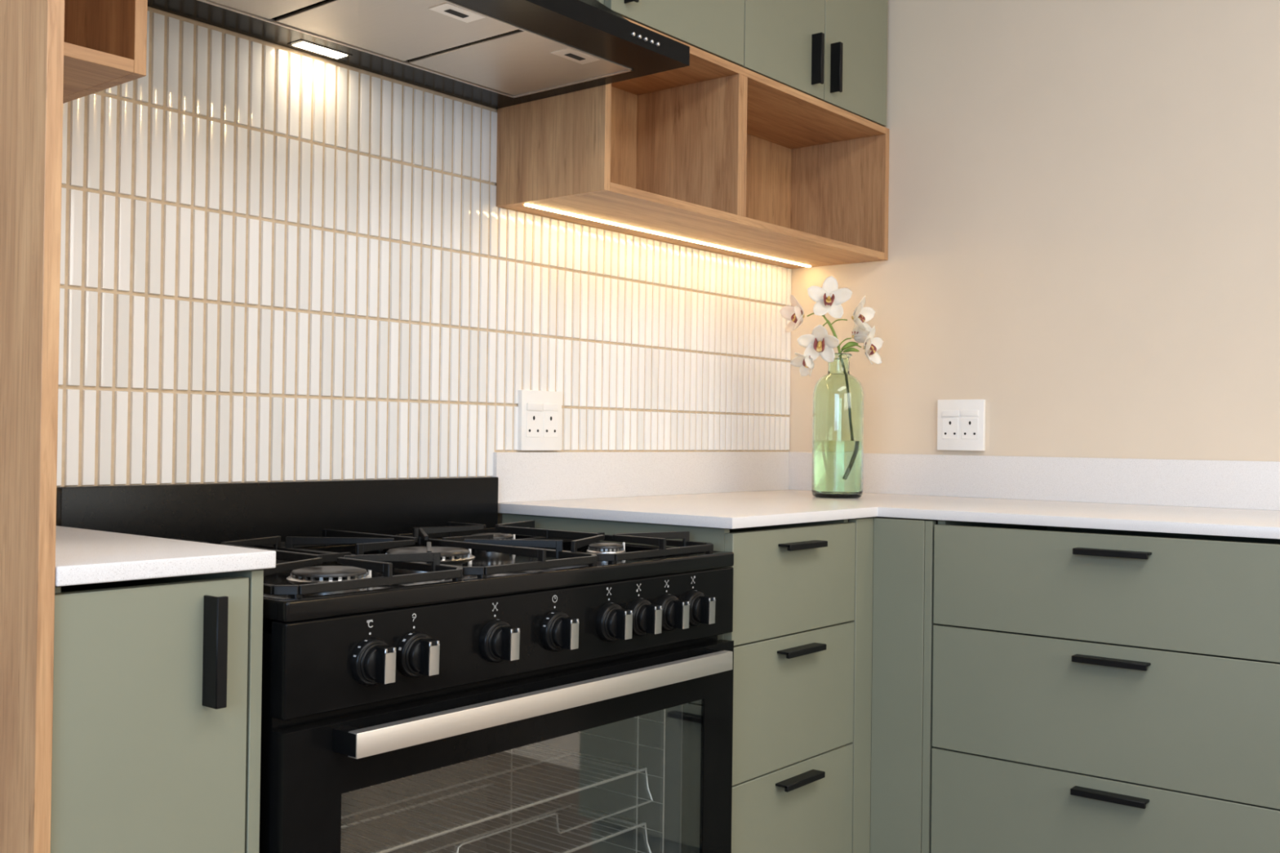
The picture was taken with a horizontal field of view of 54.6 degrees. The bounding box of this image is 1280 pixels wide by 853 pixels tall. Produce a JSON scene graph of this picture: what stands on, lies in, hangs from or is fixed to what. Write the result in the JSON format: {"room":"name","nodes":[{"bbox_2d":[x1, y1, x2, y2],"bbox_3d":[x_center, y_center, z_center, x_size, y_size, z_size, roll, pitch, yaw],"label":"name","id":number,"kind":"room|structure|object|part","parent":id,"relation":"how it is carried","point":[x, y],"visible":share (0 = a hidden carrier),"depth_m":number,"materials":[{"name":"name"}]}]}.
{"room":"kitchen","nodes":[
{"label":"kitchen","id":0,"kind":"room"},
{"bbox_2d":[56,6,791,524],"bbox_3d":[-1.082,-0.263,1.643,0.111,2.600,4.800,0,-1,39],"label":"wall","id":1,"kind":"structure","parent":0,"point":[278,263],"depth_m":2.23,"materials":[{"name":"white tile"}]},
{"bbox_2d":[62,0,147,103],"bbox_3d":[-0.838,-0.632,1.623,0.291,0.340,0.252,0,-1,39],"label":"open shelf unit","id":2,"kind":"object","parent":1,"relation":"attached to","point":[105,42],"visible":0.51,"depth_m":1.64,"materials":[{"name":"brown wood"}]},
{"bbox_3d":[-0.845,-0.471,1.615,0.291,0.017,0.235,0,-1,39],"label":"panel","id":3,"kind":"part","parent":2,"relation":"part of","materials":[{"name":"brown wood"}]},
{"bbox_2d":[147,0,689,109],"bbox_3d":[-0.379,-1.097,2.022,0.496,0.897,0.900,0,-1,39],"label":"range hood","id":4,"kind":"object","parent":1,"relation":"attached to","point":[495,54],"visible":1,"depth_m":2.09,"materials":[{"name":"black paint"}]},
{"bbox_2d":[287,39,352,59],"bbox_3d":[-0.553,-0.652,2.146,0.039,0.002,0.108,0,-1,39],"label":"lamp","id":5,"kind":"object","parent":4,"relation":"attached to","point":[314,47],"depth_m":2.14,"materials":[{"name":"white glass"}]},
{"bbox_3d":[-0.287,-0.651,1.951,0.043,0.003,0.082,0,-1,39],"label":"latch plate","id":6,"kind":"part","parent":4,"relation":"part of","materials":[{"name":"silver metal"}]},
{"bbox_3d":[-0.112,-0.647,2.166,0.043,0.003,0.082,0,-1,39],"label":"latch plate","id":7,"kind":"part","parent":4,"relation":"part of","materials":[{"name":"silver metal"}]},
{"bbox_2d":[578,0,628,21],"bbox_3d":[-0.396,-0.768,2.030,0.460,0.166,0.860,0,-1,39],"label":"hood","id":8,"kind":"object","parent":4,"relation":"attached to","point":[595,3],"depth_m":2.15,"materials":[{"name":"black paint"}]},
{"bbox_2d":[517,389,561,450],"bbox_3d":[-0.209,-0.012,2.617,0.016,0.126,0.122,0,-1,39],"label":"wall socket","id":9,"kind":"object","parent":1,"relation":"attached to","point":[540,412],"visible":1,"depth_m":2.61,"materials":[{"name":"white plastic"}]},
{"bbox_2d":[525,412,541,437],"bbox_3d":[-0.222,-0.004,2.594,0.002,0.052,0.043,0,-1,39],"label":"outlet","id":10,"kind":"object","parent":9,"relation":"attached to","point":[533,420],"depth_m":2.59,"materials":[{"name":"white plastic"}]},
{"bbox_2d":[526,403,542,410],"bbox_3d":[-0.220,-0.041,2.594,0.003,0.015,0.046,4,1,39],"label":"switch","id":11,"kind":"object","parent":9,"relation":"attached to","point":[530,406],"depth_m":2.59,"materials":[{"name":"white plastic"}]},
{"bbox_2d":[542,403,558,410],"bbox_3d":[-0.190,-0.041,2.633,0.003,0.015,0.046,-1,-1,39],"label":"switch","id":12,"kind":"object","parent":9,"relation":"attached to","point":[546,406],"depth_m":2.63,"materials":[{"name":"white plastic"}]},
{"bbox_2d":[543,412,557,437],"bbox_3d":[-0.190,-0.003,2.634,0.002,0.052,0.043,0,-1,39],"label":"outlet","id":13,"kind":"object","parent":9,"relation":"attached to","point":[550,419],"depth_m":2.63,"materials":[{"name":"white plastic"}]},
{"bbox_2d":[596,0,744,66],"bbox_3d":[-0.020,-1.073,2.607,0.326,0.577,0.458,0,-1,39],"label":"upper cabinet","id":14,"kind":"object","parent":1,"relation":"attached to","point":[716,28],"visible":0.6,"depth_m":2.57,"materials":[{"name":"green wood"}]},
{"bbox_3d":[-0.016,-0.871,2.378,0.028,0.118,0.013,0,-1,39],"label":"handle","id":15,"kind":"part","parent":14,"relation":"part of","materials":[{"name":"black metal"}]},
{"bbox_2d":[496,17,889,268],"bbox_3d":[0.176,-0.607,2.866,0.291,0.343,1.121,0,-1,39],"label":"open shelf unit","id":16,"kind":"object","parent":1,"relation":"attached to","point":[713,153],"visible":0.82,"depth_m":2.79,"materials":[{"name":"brown wood"}]},
{"bbox_3d":[-0.173,-0.617,2.438,0.291,0.340,0.017,0,-1,39],"label":"panel","id":17,"kind":"part","parent":16,"relation":"part of","materials":[{"name":"brown wood"}]},
{"bbox_3d":[0.173,-0.447,2.863,0.291,0.017,1.084,0,-1,39],"label":"panel","id":18,"kind":"part","parent":16,"relation":"part of","materials":[{"name":"brown wood"}]},
{"bbox_3d":[0.065,-0.609,2.955,0.006,0.306,1.084,0,-1,39],"label":"panel","id":19,"kind":"part","parent":16,"relation":"part of","materials":[{"name":"brown wood"}]},
{"bbox_3d":[0.177,-0.770,2.866,0.291,0.017,1.084,0,-1,39],"label":"panel","id":20,"kind":"part","parent":16,"relation":"part of","materials":[{"name":"brown wood"}]},
{"bbox_3d":[0.524,-0.600,3.292,0.291,0.340,0.020,0,-1,39],"label":"panel","id":21,"kind":"part","parent":16,"relation":"part of","materials":[{"name":"brown wood"}]},
{"bbox_2d":[741,0,888,126],"bbox_3d":[0.334,-1.064,3.041,0.326,0.577,0.660,0,-1,39],"label":"upper cabinet","id":22,"kind":"object","parent":1,"relation":"attached to","point":[833,52],"visible":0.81,"depth_m":2.96,"materials":[{"name":"green wood"}]},
{"bbox_3d":[0.330,-1.067,2.835,0.018,0.574,0.333,0,-1,39],"label":"door","id":23,"kind":"part","parent":22,"relation":"part of","materials":[{"name":"green wood"}]},
{"bbox_3d":[0.416,-0.861,2.908,0.028,0.118,0.013,0,-1,39],"label":"handle","id":24,"kind":"part","parent":22,"relation":"part of","materials":[{"name":"black metal"}]},
{"bbox_3d":[0.471,-0.860,2.975,0.028,0.118,0.013,0,-1,39],"label":"handle","id":25,"kind":"part","parent":22,"relation":"part of","materials":[{"name":"black metal"}]},
{"bbox_3d":[0.534,-1.063,3.086,0.018,0.574,0.310,0,-1,39],"label":"door","id":26,"kind":"part","parent":22,"relation":"part of","materials":[{"name":"green wood"}]},
{"bbox_2d":[788,0,1279,624],"bbox_3d":[2.414,-0.217,1.823,5.100,2.600,0.100,0,-1,39],"label":"wall","id":27,"kind":"structure","parent":0,"point":[1084,209],"depth_m":2.90,"materials":[{"name":"beige paint"}]},
{"bbox_2d":[937,399,986,450],"bbox_3d":[0.793,-0.004,3.066,0.122,0.126,0.016,0,-1,39],"label":"wall socket","id":28,"kind":"object","parent":27,"relation":"attached to","point":[961,423],"visible":1,"depth_m":3.06,"materials":[{"name":"white plastic"}]},
{"bbox_2d":[942,417,958,439],"bbox_3d":[0.770,0.005,3.078,0.043,0.052,0.002,0,-1,39],"label":"outlet","id":29,"kind":"object","parent":28,"relation":"attached to","point":[949,425],"depth_m":3.08,"materials":[{"name":"white plastic"}]},
{"bbox_2d":[942,410,959,416],"bbox_3d":[0.770,-0.032,3.076,0.046,0.015,0.003,0,2,39],"label":"switch","id":30,"kind":"object","parent":28,"relation":"attached to","point":[944,413],"depth_m":3.07,"materials":[{"name":"white plastic"}]},
{"bbox_2d":[960,409,978,416],"bbox_3d":[0.809,-0.033,3.047,0.046,0.015,0.003,0,-2,39],"label":"switch","id":31,"kind":"object","parent":28,"relation":"attached to","point":[963,412],"depth_m":3.04,"materials":[{"name":"white plastic"}]},
{"bbox_2d":[961,417,978,439],"bbox_3d":[0.810,0.005,3.046,0.043,0.052,0.002,0,-1,39],"label":"outlet","id":32,"kind":"object","parent":28,"relation":"attached to","point":[970,426],"depth_m":3.04,"materials":[{"name":"white plastic"}]},
{"bbox_3d":[0.872,1.098,0.022,5.200,0.100,4.800,0,-1,39],"label":"floor","id":33,"kind":"structure","parent":0,"visible":0},
{"bbox_2d":[0,0,64,852],"bbox_3d":[-0.816,-0.162,1.423,0.598,2.400,0.017,0,-1,39],"label":"oak end panel","id":34,"kind":"object","parent":33,"relation":"on","point":[32,32],"visible":1,"depth_m":1.24,"materials":[{"name":"brown wood"}]},
{"bbox_2d":[50,568,263,852],"bbox_3d":[-0.728,0.601,1.506,0.600,0.878,0.244,0,-1,39],"label":"base cabinet","id":35,"kind":"object","parent":33,"relation":"on","point":[157,682],"visible":0.84,"depth_m":1.33,"materials":[{"name":"green wood"}]},
{"bbox_2d":[54,525,275,586],"bbox_3d":[-0.730,0.150,1.523,0.594,0.020,0.254,0,-1,39],"label":"countertop","id":36,"kind":"structure","parent":35,"relation":"on","point":[82,556],"depth_m":1.38,"materials":[{"name":"white stone"}]},
{"bbox_3d":[-0.469,0.248,1.369,0.028,0.122,0.014,0,-1,39],"label":"handle","id":37,"kind":"part","parent":35,"relation":"part of","materials":[{"name":"black metal"}]},
{"bbox_2d":[56,476,733,852],"bbox_3d":[-0.338,0.572,1.946,0.636,0.954,0.901,0,-1,39],"label":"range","id":38,"kind":"object","parent":33,"relation":"on","point":[408,630],"visible":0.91,"depth_m":1.88,"materials":[{"name":"black metal"}]},
{"bbox_3d":[-0.569,0.169,2.148,0.018,0.148,0.881,0,-1,39],"label":"splash plate","id":39,"kind":"part","parent":38,"relation":"part of","materials":[{"name":"black metal"}]},
{"bbox_3d":[-0.414,0.208,1.651,0.110,0.018,0.110,0,-1,39],"label":"burner","id":40,"kind":"part","parent":38,"relation":"part of","materials":[{"name":"metal"}]},
{"bbox_3d":[-0.324,0.288,1.515,0.024,0.058,0.058,0,-1,39],"label":"knob","id":41,"kind":"part","parent":38,"relation":"part of","materials":[{"name":"black plastic"}]},
{"bbox_3d":[-0.280,0.289,1.569,0.024,0.058,0.058,0,-1,39],"label":"knob","id":42,"kind":"part","parent":38,"relation":"part of","materials":[{"name":"black plastic"}]},
{"bbox_3d":[-0.332,0.212,1.948,0.145,0.018,0.145,0,-1,39],"label":"burner","id":43,"kind":"part","parent":38,"relation":"part of","materials":[{"name":"metal"}]},
{"bbox_3d":[-0.190,0.291,1.680,0.024,0.058,0.058,0,-1,39],"label":"knob","id":44,"kind":"part","parent":38,"relation":"part of","materials":[{"name":"black plastic"}]},
{"bbox_2d":[340,782,651,852],"bbox_3d":[-0.342,0.691,1.949,0.386,0.056,0.680,0,-1,39],"label":"oven rack","id":45,"kind":"object","parent":38,"relation":"in","point":[641,823],"visible":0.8,"depth_m":2.08,"materials":[{"name":"silver metal"}]},
{"bbox_3d":[-0.199,0.693,1.833,0.018,0.053,0.679,0,-1,39],"label":"rail","id":46,"kind":"part","parent":45,"relation":"part of","materials":[{"name":"silver metal"}]},
{"bbox_2d":[340,742,653,852],"bbox_3d":[-0.341,0.598,1.950,0.386,0.056,0.680,0,-1,39],"label":"oven rack","id":47,"kind":"object","parent":38,"relation":"in","point":[641,768],"visible":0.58,"depth_m":1.93,"materials":[{"name":"silver metal"}]},
{"bbox_3d":[-0.198,0.601,1.834,0.018,0.053,0.679,0,-1,39],"label":"rail","id":48,"kind":"part","parent":47,"relation":"part of","materials":[{"name":"silver metal"}]},
{"bbox_2d":[262,533,733,622],"bbox_3d":[-0.343,0.219,1.957,0.570,0.025,0.900,0,-1,39],"label":"cooktop","id":49,"kind":"object","parent":38,"relation":"in","point":[464,580],"depth_m":1.75,"materials":[{"name":"black metal"}]},
{"bbox_2d":[269,639,733,852],"bbox_3d":[-0.302,0.607,1.915,0.542,0.496,0.900,0,-1,39],"label":"oven","id":50,"kind":"object","parent":38,"relation":"in","point":[667,710],"depth_m":2.06,"materials":[{"name":"black metal"}]},
{"bbox_3d":[-0.136,0.290,1.787,0.030,0.112,0.900,0,-1,39],"label":"control panel","id":51,"kind":"part","parent":38,"relation":"part of","materials":[{"name":"black metal"}]},
{"bbox_3d":[-0.115,0.293,1.772,0.024,0.058,0.058,0,-1,39],"label":"knob","id":52,"kind":"part","parent":38,"relation":"part of","materials":[{"name":"black plastic"}]},
{"bbox_3d":[-0.057,0.217,2.088,0.066,0.018,0.066,0,-1,39],"label":"burner","id":53,"kind":"part","parent":38,"relation":"part of","materials":[{"name":"metal"}]},
{"bbox_3d":[-0.039,0.295,1.864,0.024,0.058,0.058,0,-1,39],"label":"knob","id":54,"kind":"part","parent":38,"relation":"part of","materials":[{"name":"black plastic"}]},
{"bbox_3d":[0.006,0.296,1.919,0.024,0.058,0.058,0,-1,39],"label":"knob","id":55,"kind":"part","parent":38,"relation":"part of","materials":[{"name":"black plastic"}]},
{"bbox_3d":[0.050,0.297,1.974,0.024,0.058,0.058,0,-1,39],"label":"knob","id":56,"kind":"part","parent":38,"relation":"part of","materials":[{"name":"black plastic"}]},
{"bbox_3d":[0.095,0.298,2.028,0.024,0.058,0.058,0,-1,39],"label":"knob","id":57,"kind":"part","parent":38,"relation":"part of","materials":[{"name":"black plastic"}]},
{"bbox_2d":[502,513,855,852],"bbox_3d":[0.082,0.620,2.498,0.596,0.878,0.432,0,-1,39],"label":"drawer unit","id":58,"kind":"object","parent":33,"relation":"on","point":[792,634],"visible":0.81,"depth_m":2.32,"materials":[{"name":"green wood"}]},
{"bbox_3d":[0.290,0.288,2.335,0.018,0.196,0.430,0,-1,39],"label":"drawer","id":59,"kind":"part","parent":58,"relation":"part of","materials":[{"name":"green wood"}]},
{"bbox_3d":[0.283,0.795,2.330,0.018,0.323,0.430,0,-1,39],"label":"drawer","id":60,"kind":"part","parent":58,"relation":"part of","materials":[{"name":"green wood"}]},
{"bbox_3d":[0.287,0.510,2.333,0.018,0.241,0.430,0,-1,39],"label":"drawer","id":61,"kind":"part","parent":58,"relation":"part of","materials":[{"name":"green wood"}]},
{"bbox_3d":[0.299,0.660,2.315,0.028,0.011,0.132,0,-1,39],"label":"handle","id":62,"kind":"part","parent":58,"relation":"part of","materials":[{"name":"black metal"}]},
{"bbox_3d":[0.302,0.418,2.317,0.028,0.011,0.132,0,-1,39],"label":"handle","id":63,"kind":"part","parent":58,"relation":"part of","materials":[{"name":"black metal"}]},
{"bbox_3d":[0.305,0.222,2.319,0.028,0.011,0.132,0,-1,39],"label":"handle","id":64,"kind":"part","parent":58,"relation":"part of","materials":[{"name":"black metal"}]},
{"bbox_2d":[492,451,1279,538],"bbox_3d":[0.614,0.125,2.497,1.459,0.122,1.120,0,-1,39],"label":"countertop","id":65,"kind":"structure","parent":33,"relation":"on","point":[727,490],"depth_m":2.73,"materials":[{"name":"white stone"}]},
{"bbox_2d":[811,353,863,498],"bbox_3d":[0.469,-0.002,2.942,0.120,0.340,0.120,0,-1,39],"label":"vase","id":66,"kind":"object","parent":65,"relation":"on","point":[837,411],"visible":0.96,"depth_m":2.89,"materials":[{"name":"green glass"}]},
{"bbox_2d":[779,275,884,377],"bbox_3d":[0.459,-0.116,2.921,0.246,0.481,0.112,1,-1,-6],"label":"orchid spray","id":67,"kind":"object","parent":66,"relation":"in","point":[828,299],"visible":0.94,"depth_m":2.92,"materials":[{"name":"white plant"}]},
{"bbox_3d":[0.422,-0.194,2.911,0.009,0.018,0.025,1,-1,14],"label":"flower","id":68,"kind":"part","parent":67,"relation":"part of","materials":[{"name":"plant"}]},
{"bbox_3d":[0.468,-0.076,2.939,0.082,0.402,0.012,1,-1,-4],"label":"stem","id":69,"kind":"part","parent":67,"relation":"part of","materials":[{"name":"green plant"}]},
{"bbox_2d":[848,516,936,852],"bbox_3d":[0.499,0.626,2.528,0.196,0.877,0.136,0,-1,39],"label":"cabinet filler","id":70,"kind":"object","parent":33,"relation":"on","point":[892,742],"visible":0.88,"depth_m":2.51,"materials":[{"name":"green wood"}]},
{"bbox_3d":[0.452,0.576,2.536,0.018,0.777,0.088,0,-1,39],"label":"panel","id":71,"kind":"part","parent":70,"relation":"part of","materials":[{"name":"green wood"}]},
{"bbox_3d":[0.525,0.577,2.521,0.113,0.777,0.018,0,-1,39],"label":"panel","id":72,"kind":"part","parent":70,"relation":"part of","materials":[{"name":"green wood"}]},
{"bbox_2d":[930,520,1279,852],"bbox_3d":[1.027,0.632,2.450,0.712,0.878,0.596,0,-1,39],"label":"drawer unit","id":73,"kind":"object","parent":33,"relation":"on","point":[1095,691],"visible":0.99,"depth_m":2.25,"materials":[{"name":"green wood"}]},
{"bbox_3d":[0.858,0.802,2.245,0.710,0.323,0.018,0,-1,39],"label":"drawer","id":74,"kind":"part","parent":73,"relation":"part of","materials":[{"name":"green wood"}]},
{"bbox_3d":[0.862,0.517,2.248,0.710,0.241,0.018,0,-1,39],"label":"drawer","id":75,"kind":"part","parent":73,"relation":"part of","materials":[{"name":"green wood"}]},
{"bbox_3d":[0.865,0.295,2.249,0.710,0.196,0.018,0,-1,39],"label":"drawer","id":76,"kind":"part","parent":73,"relation":"part of","materials":[{"name":"green wood"}]},
{"bbox_3d":[0.844,0.666,2.231,0.132,0.011,0.028,0,-1,39],"label":"handle","id":77,"kind":"part","parent":73,"relation":"part of","materials":[{"name":"black metal"}]},
{"bbox_3d":[0.847,0.424,2.233,0.132,0.011,0.028,0,-1,39],"label":"handle","id":78,"kind":"part","parent":73,"relation":"part of","materials":[{"name":"black metal"}]},
{"bbox_3d":[0.850,0.228,2.235,0.132,0.011,0.028,0,-1,39],"label":"handle","id":79,"kind":"part","parent":73,"relation":"part of","materials":[{"name":"black metal"}]}
]}

